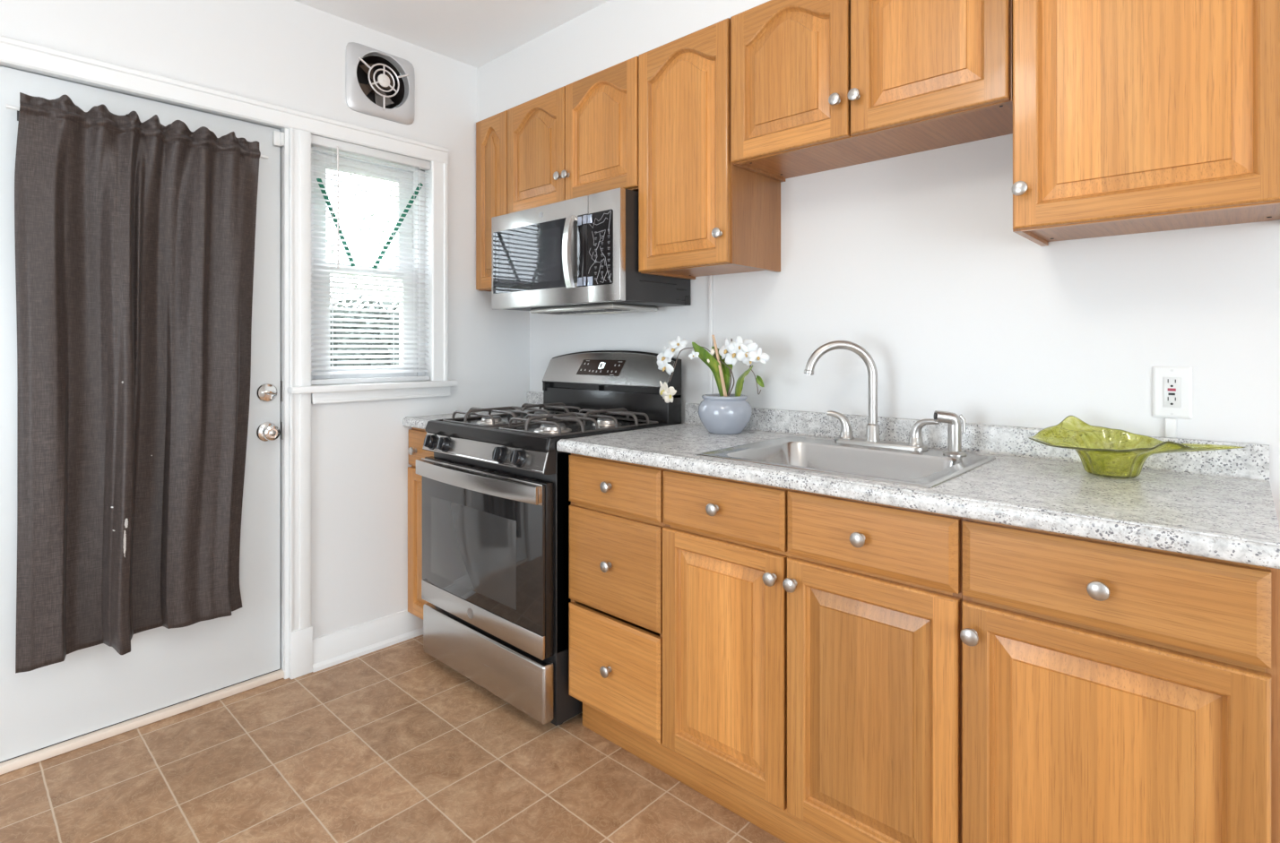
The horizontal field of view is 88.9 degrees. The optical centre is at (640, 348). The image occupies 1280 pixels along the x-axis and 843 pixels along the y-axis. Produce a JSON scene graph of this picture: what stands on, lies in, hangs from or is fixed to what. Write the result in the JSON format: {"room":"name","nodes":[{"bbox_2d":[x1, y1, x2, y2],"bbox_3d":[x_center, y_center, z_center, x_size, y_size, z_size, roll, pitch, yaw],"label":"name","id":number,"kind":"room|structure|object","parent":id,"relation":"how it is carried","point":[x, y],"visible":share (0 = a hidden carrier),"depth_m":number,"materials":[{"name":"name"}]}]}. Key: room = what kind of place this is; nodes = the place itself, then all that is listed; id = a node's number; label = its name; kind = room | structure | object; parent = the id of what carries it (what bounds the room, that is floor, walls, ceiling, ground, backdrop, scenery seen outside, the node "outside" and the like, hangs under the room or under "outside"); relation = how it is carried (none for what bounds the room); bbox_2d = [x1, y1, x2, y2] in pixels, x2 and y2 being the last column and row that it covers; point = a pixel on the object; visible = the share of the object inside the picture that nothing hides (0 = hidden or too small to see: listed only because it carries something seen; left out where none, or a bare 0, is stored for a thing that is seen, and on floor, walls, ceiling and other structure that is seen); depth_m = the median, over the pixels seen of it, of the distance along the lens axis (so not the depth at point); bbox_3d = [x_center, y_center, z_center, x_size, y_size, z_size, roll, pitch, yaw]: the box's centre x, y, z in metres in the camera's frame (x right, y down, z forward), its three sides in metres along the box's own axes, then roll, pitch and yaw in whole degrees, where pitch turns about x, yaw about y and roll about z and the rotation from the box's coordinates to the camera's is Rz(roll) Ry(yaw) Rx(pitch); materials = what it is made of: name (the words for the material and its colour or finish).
{"room":"kitchen","nodes":[
{"label":"kitchen","id":0,"kind":"room"},
{"bbox_2d":[0,0,529,678],"bbox_3d":[-1.790,-0.039,2.031,0.140,2.545,3.700,0,0,43],"label":"wall","id":1,"kind":"structure","parent":0,"point":[289,54],"depth_m":2.60,"materials":[{"name":"white paint"}]},
{"bbox_2d":[0,66,281,763],"bbox_3d":[-1.645,0.192,2.111,0.114,2.030,0.898,0,0,43],"label":"door","id":2,"kind":"structure","parent":1,"relation":"in","point":[97,687],"depth_m":2.17,"materials":[{"name":"white paint"},{"name":"polished silver metal"}]},
{"bbox_2d":[6,104,268,159],"bbox_3d":[-1.595,-0.689,2.124,0.079,0.035,0.678,0,0,43],"label":"curtain rod","id":3,"kind":"object","parent":2,"relation":"attached to","point":[9,107],"visible":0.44,"depth_m":1.87,"materials":[{"name":"white plastic"}]},
{"bbox_2d":[14,92,260,674],"bbox_3d":[-1.562,0.093,2.083,0.112,1.681,0.628,0,0,43],"label":"door curtain","id":4,"kind":"object","parent":3,"relation":"hanging from","point":[134,240],"visible":1,"depth_m":2.03,"materials":[{"name":"brown fabric"}]},
{"bbox_2d":[0,668,284,775],"bbox_3d":[-1.687,1.221,2.150,0.130,0.026,0.935,0,0,43],"label":"threshold","id":5,"kind":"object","parent":1,"relation":"attached to","point":[47,753],"depth_m":2.11,"materials":[{"name":"beige wood"}]},
{"bbox_2d":[0,62,288,679],"bbox_3d":[-1.683,0.196,2.147,0.140,2.075,0.935,0,0,43],"label":"trim","id":6,"kind":"structure","parent":1,"relation":"attached to","point":[284,132],"depth_m":2.44,"materials":[{"name":"white paint"}]},
{"bbox_2d":[0,35,448,164],"bbox_3d":[-1.429,-0.859,2.303,0.022,0.071,1.670,0,0,43],"label":"trim","id":7,"kind":"structure","parent":1,"relation":"attached to","point":[13,52],"depth_m":2.22,"materials":[{"name":"white paint"}]},
{"bbox_2d":[288,128,311,632],"bbox_3d":[-1.283,0.118,2.463,0.020,1.882,0.076,0,0,43],"label":"trim","id":8,"kind":"structure","parent":1,"relation":"attached to","point":[299,142],"depth_m":2.45,"materials":[{"name":"white paint"}]},
{"bbox_2d":[288,625,312,679],"bbox_3d":[-1.280,1.146,2.464,0.022,0.176,0.080,0,0,43],"label":"trim","id":9,"kind":"structure","parent":1,"relation":"attached to","point":[300,642],"depth_m":2.45,"materials":[{"name":"white paint"}]},
{"bbox_2d":[311,145,424,380],"bbox_3d":[-1.163,-0.339,2.748,0.090,0.975,0.510,0,0,43],"label":"window","id":10,"kind":"structure","parent":1,"relation":"in","point":[314,151],"depth_m":2.75,"materials":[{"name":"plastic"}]},
{"bbox_2d":[316,178,354,266],"bbox_3d":[-1.218,-0.505,2.618,0.001,0.340,0.155,0,0,43],"label":"tape strip","id":11,"kind":"object","parent":10,"relation":"attached to","point":[321,185],"visible":0.64,"depth_m":2.61,"materials":[{"name":"teal plastic"}]},
{"bbox_2d":[311,134,430,385],"bbox_3d":[-1.099,-0.342,2.690,0.041,0.962,0.502,0,0,43],"label":"window blind","id":12,"kind":"object","parent":10,"relation":"attached to","point":[316,141],"visible":0.87,"depth_m":2.68,"materials":[{"name":"white plastic"}]},
{"bbox_2d":[371,182,423,268],"bbox_3d":[-1.042,-0.531,2.810,0.001,0.409,0.232,0,0,43],"label":"tape strip","id":13,"kind":"object","parent":10,"relation":"attached to","point":[421,185],"visible":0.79,"depth_m":2.81,"materials":[{"name":"teal plastic"}]},
{"bbox_2d":[312,609,423,672],"bbox_3d":[-1.094,1.175,2.663,0.026,0.118,0.466,0,0,43],"label":"baseboard","id":14,"kind":"structure","parent":1,"relation":"attached to","point":[335,648],"depth_m":2.63,"materials":[{"name":"white paint"}]},
{"bbox_2d":[287,380,457,394],"bbox_3d":[-1.097,0.155,2.704,0.137,0.026,0.691,0,0,43],"label":"trim","id":15,"kind":"structure","parent":1,"relation":"attached to","point":[407,384],"depth_m":2.62,"materials":[{"name":"white paint"}]},
{"bbox_2d":[345,42,415,124],"bbox_3d":[-1.110,-1.093,2.738,0.156,0.276,0.292,0,0,43],"label":"exhaust fan","id":16,"kind":"object","parent":1,"relation":"attached to","point":[374,87],"visible":0.99,"depth_m":2.72,"materials":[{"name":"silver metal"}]},
{"bbox_2d":[358,57,408,110],"bbox_3d":[-1.056,-1.081,2.693,0.009,0.189,0.216,0,0,43],"label":"grille","id":17,"kind":"object","parent":16,"relation":"attached to","point":[365,103],"depth_m":2.69,"materials":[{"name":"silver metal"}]},
{"bbox_2d":[311,386,450,404],"bbox_3d":[-1.054,0.190,2.711,0.021,0.044,0.590,0,0,43],"label":"trim","id":18,"kind":"structure","parent":1,"relation":"attached to","point":[318,398],"depth_m":2.68,"materials":[{"name":"white paint"}]},
{"bbox_2d":[430,161,448,380],"bbox_3d":[-0.888,-0.341,2.890,0.022,0.965,0.074,0,0,43],"label":"trim","id":19,"kind":"structure","parent":1,"relation":"attached to","point":[438,171],"depth_m":2.88,"materials":[{"name":"white paint"}]},
{"bbox_2d":[0,634,785,842],"bbox_3d":[0.271,1.259,0.062,5.840,0.050,3.800,0,0,43],"label":"floor","id":20,"kind":"structure","parent":0,"point":[393,744],"depth_m":1.86,"materials":[{"name":"tile"}]},
{"bbox_2d":[407,427,433,620],"bbox_3d":[-0.695,0.782,2.934,0.243,0.904,0.682,0,0,43],"label":"base cabinet","id":21,"kind":"object","parent":20,"relation":"on","point":[417,436],"visible":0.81,"depth_m":2.75,"materials":[{"name":"brown wood"}]},
{"bbox_2d":[402,391,543,429],"bbox_3d":[-0.692,0.272,2.938,0.243,0.114,0.676,0,0,43],"label":"countertop","id":22,"kind":"structure","parent":21,"relation":"on","point":[532,397],"depth_m":2.84,"materials":[{"name":"stone"}]},
{"bbox_2d":[415,350,681,726],"bbox_3d":[-0.364,0.621,2.547,0.760,1.226,0.737,0,0,43],"label":"gas range","id":23,"kind":"object","parent":20,"relation":"on","point":[496,503],"visible":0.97,"depth_m":2.29,"materials":[{"name":"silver metal"}]},
{"bbox_2d":[433,450,582,726],"bbox_3d":[-0.331,0.781,2.584,0.756,0.906,0.638,0,0,43],"label":"oven","id":24,"kind":"object","parent":23,"relation":"in","point":[565,707],"depth_m":2.11,"materials":[{"name":"silver metal"}]},
{"bbox_2d":[424,413,674,451],"bbox_3d":[-0.357,0.305,2.555,0.760,0.043,0.637,0,0,43],"label":"cooktop","id":25,"kind":"object","parent":23,"relation":"in","point":[479,430],"depth_m":2.38,"materials":[{"name":"black metal"}]},
{"bbox_2d":[568,453,665,744],"bbox_3d":[0.120,0.723,2.185,0.400,0.786,0.679,0,0,43],"label":"base cabinet","id":26,"kind":"object","parent":20,"relation":"on","point":[616,524],"visible":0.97,"depth_m":1.94,"materials":[{"name":"brown wood"}]},
{"bbox_2d":[582,702,841,842],"bbox_3d":[0.417,1.175,1.589,1.632,0.118,0.018,0,0,43],"label":"toe kick","id":27,"kind":"object","parent":20,"relation":"on","point":[785,827],"visible":0.52,"depth_m":1.79,"materials":[{"name":"brown wood"}]},
{"bbox_2d":[662,468,962,842],"bbox_3d":[0.555,0.723,1.784,0.781,0.786,0.679,0,0,43],"label":"base cabinet","id":28,"kind":"object","parent":20,"relation":"on","point":[812,642],"visible":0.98,"depth_m":1.50,"materials":[{"name":"brown wood"}]},
{"bbox_2d":[556,403,1279,569],"bbox_3d":[0.571,0.272,1.774,1.655,0.114,0.676,0,0,43],"label":"countertop","id":29,"kind":"structure","parent":28,"relation":"on","point":[1218,504],"depth_m":1.44,"materials":[{"name":"stone"}]},
{"bbox_2d":[657,335,769,434],"bbox_3d":[0.254,0.122,2.323,0.491,0.343,0.189,0,0,43],"label":"potted orchid","id":30,"kind":"object","parent":29,"relation":"on","point":[724,412],"visible":1,"depth_m":2.23,"materials":[{"name":"white plant"}]},
{"bbox_2d":[695,435,996,488],"bbox_3d":[0.552,0.380,1.768,0.626,0.184,0.515,0,0,43],"label":"sink","id":31,"kind":"object","parent":29,"relation":"in","point":[929,469],"visible":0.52,"depth_m":1.86,"materials":[{"name":"silver metal"}]},
{"bbox_2d":[804,340,940,451],"bbox_3d":[0.694,0.132,1.961,0.380,0.316,0.126,0,0,26],"label":"faucet","id":32,"kind":"object","parent":31,"relation":"on","point":[915,443],"visible":0.99,"depth_m":1.96,"materials":[{"name":"grey metal"}]},
{"bbox_2d":[934,410,966,457],"bbox_3d":[0.848,0.230,1.785,0.082,0.121,0.058,0,0,22],"label":"sprayer","id":33,"kind":"object","parent":31,"relation":"on","point":[954,421],"visible":1,"depth_m":1.77,"materials":[{"name":"grey metal"}]},
{"bbox_2d":[1028,415,1245,478],"bbox_3d":[1.106,0.228,1.480,0.399,0.126,0.183,0,0,43],"label":"glass bowl","id":34,"kind":"object","parent":29,"relation":"on","point":[1104,452],"visible":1,"depth_m":1.51,"materials":[{"name":"green glass"}]},
{"bbox_2d":[960,518,1279,842],"bbox_3d":[1.010,0.723,1.364,0.456,0.786,0.679,0,0,43],"label":"base cabinet","id":35,"kind":"object","parent":20,"relation":"on","point":[1112,692],"visible":0.98,"depth_m":1.12,"materials":[{"name":"brown wood"}]},
{"bbox_2d":[294,0,608,68],"bbox_3d":[0.271,-1.351,0.062,5.840,0.080,3.800,0,0,43],"label":"ceiling","id":36,"kind":"structure","parent":0,"point":[475,33],"depth_m":2.60,"materials":[{"name":"white paint"}]},
{"bbox_2d":[477,0,769,121],"bbox_3d":[1.403,-1.184,1.260,5.600,0.255,0.304,0,0,43],"label":"soffit","id":37,"kind":"structure","parent":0,"point":[613,32],"depth_m":2.52,"materials":[{"name":"white paint"}]},
{"bbox_2d":[529,133,1279,529],"bbox_3d":[1.540,-0.039,1.409,5.600,2.545,0.100,0,0,43],"label":"wall","id":38,"kind":"structure","parent":0,"point":[916,261],"depth_m":1.87,"materials":[{"name":"white paint"}]},
{"bbox_2d":[475,110,507,291],"bbox_3d":[-0.570,-0.663,3.068,0.245,0.784,0.320,0,0,43],"label":"upper cabinet","id":39,"kind":"object","parent":38,"relation":"attached to","point":[491,133],"visible":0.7,"depth_m":2.96,"materials":[{"name":"brown wood"}]},
{"bbox_2d":[527,391,543,409],"bbox_3d":[-0.472,0.254,3.176,0.243,0.078,0.028,0,0,43],"label":"backsplash","id":40,"kind":"structure","parent":38,"relation":"attached to","point":[532,397],"depth_m":3.21,"materials":[{"name":"stone"}]},
{"bbox_2d":[507,55,638,214],"bbox_3d":[-0.201,-0.817,2.707,0.782,0.476,0.349,0,0,43],"label":"upper cabinet","id":41,"kind":"object","parent":38,"relation":"attached to","point":[579,138],"visible":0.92,"depth_m":2.57,"materials":[{"name":"brown wood"}]},
{"bbox_2d":[491,187,690,315],"bbox_3d":[-0.234,-0.357,2.671,0.776,0.418,0.447,0,0,43],"label":"microwave","id":42,"kind":"object","parent":41,"relation":"attached to","point":[579,255],"visible":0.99,"depth_m":2.46,"materials":[{"name":"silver metal"}]},
{"bbox_2d":[638,17,780,279],"bbox_3d":[0.234,-0.663,2.307,0.395,0.784,0.349,0,0,43],"label":"upper cabinet","id":43,"kind":"object","parent":38,"relation":"attached to","point":[701,213],"visible":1,"depth_m":2.19,"materials":[{"name":"brown wood"}]},
{"bbox_2d":[709,275,713,394],"bbox_3d":[0.272,-0.033,2.503,0.016,0.496,0.010,0,0,43],"label":"cable cover","id":44,"kind":"object","parent":38,"relation":"attached to","point":[711,277],"visible":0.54,"depth_m":2.50,"materials":[{"name":"white plastic"}]},
{"bbox_2d":[730,0,1012,181],"bbox_3d":[0.672,-0.821,1.903,0.793,0.468,0.349,0,0,43],"label":"upper cabinet","id":45,"kind":"object","parent":38,"relation":"attached to","point":[817,86],"visible":0.97,"depth_m":1.80,"materials":[{"name":"brown wood"}]},
{"bbox_2d":[683,403,1269,481],"bbox_3d":[0.791,0.254,2.012,1.655,0.078,0.028,0,0,43],"label":"backsplash","id":46,"kind":"structure","parent":38,"relation":"attached to","point":[1251,462],"depth_m":1.81,"materials":[{"name":"stone"}]},
{"bbox_2d":[1011,0,1279,246],"bbox_3d":[1.141,-0.666,1.471,0.476,0.778,0.349,0,0,43],"label":"upper cabinet","id":47,"kind":"object","parent":38,"relation":"attached to","point":[1130,116],"visible":1,"depth_m":1.37,"materials":[{"name":"brown wood"}]},
{"bbox_2d":[1165,418,1176,438],"bbox_3d":[1.280,0.192,1.573,0.021,0.046,0.011,0,0,43],"label":"cable cover","id":48,"kind":"object","parent":38,"relation":"attached to","point":[1171,424],"visible":1,"depth_m":1.57,"materials":[{"name":"white plastic"}]},
{"bbox_2d":[1152,366,1192,419],"bbox_3d":[1.282,0.105,1.572,0.075,0.125,0.010,0,0,43],"label":"wall outlet","id":49,"kind":"object","parent":38,"relation":"attached to","point":[1171,385],"visible":1,"depth_m":1.57,"materials":[{"name":"white plastic"}]},
{"bbox_2d":[1163,377,1181,407],"bbox_3d":[1.280,0.105,1.569,0.033,0.073,0.002,0,0,43],"label":"receptacle","id":50,"kind":"object","parent":49,"relation":"attached to","point":[1171,385],"depth_m":1.57,"materials":[{"name":"white plastic"}]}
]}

